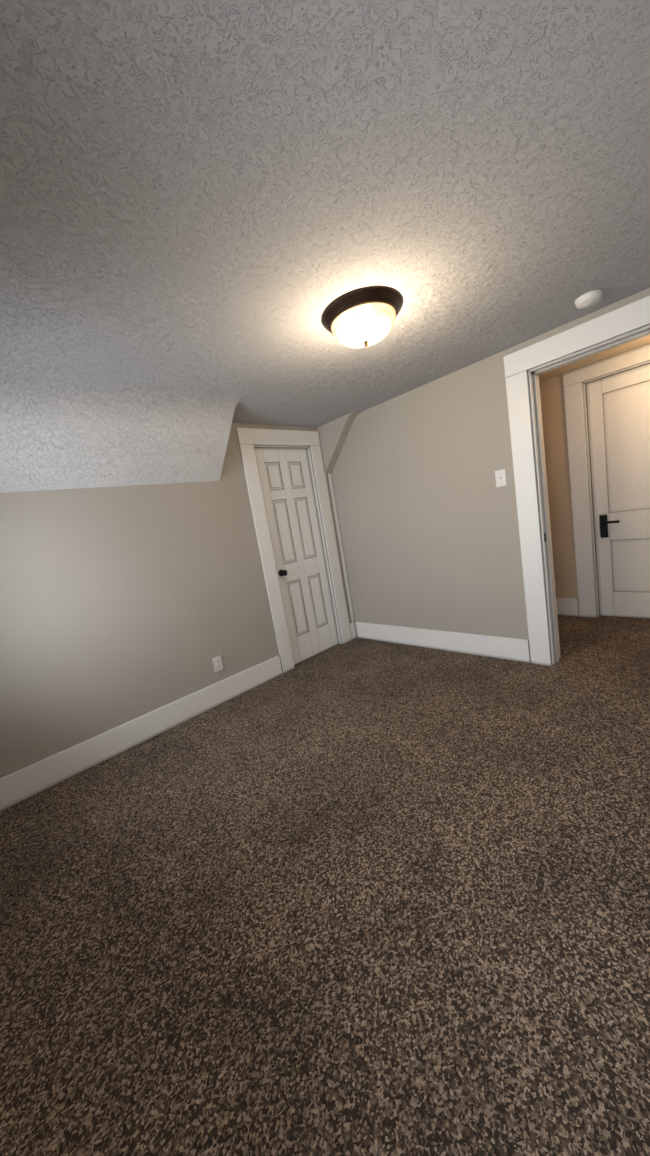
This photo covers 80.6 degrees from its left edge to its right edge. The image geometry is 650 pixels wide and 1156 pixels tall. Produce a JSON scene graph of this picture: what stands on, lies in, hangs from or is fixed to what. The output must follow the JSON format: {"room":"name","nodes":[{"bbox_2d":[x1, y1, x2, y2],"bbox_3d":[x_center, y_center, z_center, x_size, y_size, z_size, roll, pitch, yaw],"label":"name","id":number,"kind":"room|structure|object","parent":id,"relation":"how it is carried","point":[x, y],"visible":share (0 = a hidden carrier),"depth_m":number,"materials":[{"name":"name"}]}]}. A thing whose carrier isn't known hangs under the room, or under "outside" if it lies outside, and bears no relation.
{"room":"empty bedroom","nodes":[
{"label":"empty bedroom","id":0,"kind":"room"},
{"bbox_2d":[0,371,241,492],"bbox_3d":[-1.414,-0.787,2.180,1.990,0.460,0.525,-17,11,-42],"label":"ceiling","id":1,"kind":"structure","parent":0,"point":[56,433],"depth_m":2.29,"materials":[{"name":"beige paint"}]},
{"bbox_2d":[0,423,350,777],"bbox_3d":[-0.992,-0.166,3.007,3.420,2.350,0.120,-17,11,-42],"label":"wall","id":2,"kind":"structure","parent":0,"point":[119,605],"depth_m":2.57,"materials":[{"name":"beige paint"}]},
{"bbox_2d":[0,621,356,811],"bbox_3d":[-0.826,0.910,3.062,3.260,0.180,0.016,-17,11,-42],"label":"baseboard","id":3,"kind":"structure","parent":2,"relation":"attached to","point":[24,783],"depth_m":2.57,"materials":[{"name":"white wood"}]},
{"bbox_2d":[212,655,222,671],"bbox_3d":[-0.852,0.681,3.044,0.072,0.116,0.008,-17,11,-42],"label":"electrical outlet plate","id":4,"kind":"object","parent":2,"relation":"attached to","point":[217,663],"visible":1,"depth_m":3.04,"materials":[{"name":"white plastic"}]},
{"bbox_2d":[236,427,351,673],"bbox_3d":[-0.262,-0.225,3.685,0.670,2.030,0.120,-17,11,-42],"label":"door frame","id":5,"kind":"structure","parent":2,"relation":"attached to","point":[321,529],"depth_m":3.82,"materials":[{"name":"white wood"}]},
{"bbox_2d":[254,448,338,664],"bbox_3d":[-0.228,-0.218,3.650,0.624,2.000,0.103,-17,11,-42],"label":"closet door","id":6,"kind":"structure","parent":2,"relation":"in","point":[289,502],"depth_m":3.65,"materials":[{"name":"white wood"}]},
{"bbox_2d":[328,473,354,622],"bbox_3d":[0.172,-0.309,3.999,0.055,1.600,0.012,-17,11,-42],"label":"trim","id":7,"kind":"structure","parent":2,"relation":"attached to","point":[339,536],"depth_m":3.99,"materials":[{"name":"white wood"}]},
{"bbox_2d":[0,615,649,1155],"bbox_3d":[0.888,0.914,2.139,4.720,0.120,5.540,-17,11,-42],"label":"floor","id":8,"kind":"structure","parent":0,"point":[362,897],"depth_m":1.26,"materials":[{"name":"carpet"}]},
{"bbox_2d":[0,0,649,427],"bbox_3d":[0.778,-1.366,1.506,4.720,0.150,4.740,-17,11,-42],"label":"ceiling","id":9,"kind":"structure","parent":0,"point":[232,198],"depth_m":1.07,"materials":[{"name":"white paint"}]},
{"bbox_2d":[321,285,403,347],"bbox_3d":[0.181,-1.147,1.769,0.380,0.159,0.380,-17,11,-42],"label":"flush-mount ceiling light","id":10,"kind":"object","parent":9,"relation":"attached to","point":[365,317],"visible":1,"depth_m":1.66,"materials":[{"name":"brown glass"}]},
{"bbox_2d":[575,289,603,308],"bbox_3d":[1.370,-1.441,1.989,0.124,0.039,0.124,-17,11,-42],"label":"smoke detector","id":11,"kind":"object","parent":9,"relation":"attached to","point":[589,299],"visible":1,"depth_m":1.96,"materials":[{"name":"white plastic"}]},
{"bbox_2d":[317,410,361,474],"bbox_3d":[0.171,-1.272,3.654,0.095,0.460,0.525,-17,11,-42],"label":"ceiling slope","id":12,"kind":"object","parent":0,"point":[333,434],"visible":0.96,"depth_m":3.68,"materials":[{"name":"beige paint"}]},
{"bbox_2d":[332,288,649,658],"bbox_3d":[1.785,-0.534,2.353,0.160,2.350,4.620,-17,11,-42],"label":"wall","id":13,"kind":"structure","parent":0,"point":[428,515],"depth_m":3.14,"materials":[{"name":"beige paint"}]},
{"bbox_2d":[355,621,530,662],"bbox_3d":[1.864,0.544,2.490,0.016,0.180,4.484,-17,11,-42],"label":"baseboard","id":14,"kind":"structure","parent":13,"relation":"attached to","point":[514,649],"depth_m":3.31,"materials":[{"name":"white wood"}]},
{"bbox_2d":[495,469,506,486],"bbox_3d":[1.251,-0.711,2.733,0.020,0.116,0.072,-17,11,-42],"label":"switch plate","id":15,"kind":"object","parent":13,"relation":"attached to","point":[500,476],"visible":1,"depth_m":2.73,"materials":[{"name":"white plastic"}]},
{"bbox_2d":[503,295,649,665],"bbox_3d":[1.800,-0.441,2.367,0.200,2.159,1.088,-17,11,-42],"label":"door frame","id":16,"kind":"structure","parent":13,"relation":"attached to","point":[518,364],"depth_m":2.57,"materials":[{"name":"white wood"}]},
{"bbox_2d":[539,374,578,605],"bbox_3d":[2.601,-0.796,3.195,0.120,2.350,4.740,-17,11,-42],"label":"wall","id":17,"kind":"structure","parent":0,"point":[557,461],"depth_m":3.55,"materials":[{"name":"beige paint"}]},
{"bbox_2d":[556,598,578,616],"bbox_3d":[2.122,0.283,3.959,0.020,0.180,0.855,-17,11,-42],"label":"baseboard","id":18,"kind":"structure","parent":17,"relation":"attached to","point":[567,606],"depth_m":3.69,"materials":[{"name":"white wood"}]},
{"bbox_2d":[563,343,649,617],"bbox_3d":[2.690,-0.732,3.120,0.160,2.219,1.148,-17,11,-42],"label":"door frame","id":19,"kind":"structure","parent":17,"relation":"attached to","point":[574,379],"depth_m":3.38,"materials":[{"name":"white wood"}]},
{"bbox_2d":[586,363,649,617],"bbox_3d":[2.662,-0.654,3.113,0.093,2.060,0.815,-17,11,-42],"label":"hall door","id":20,"kind":"structure","parent":17,"relation":"in","point":[618,408],"depth_m":3.27,"materials":[{"name":"white wood"}]}
]}

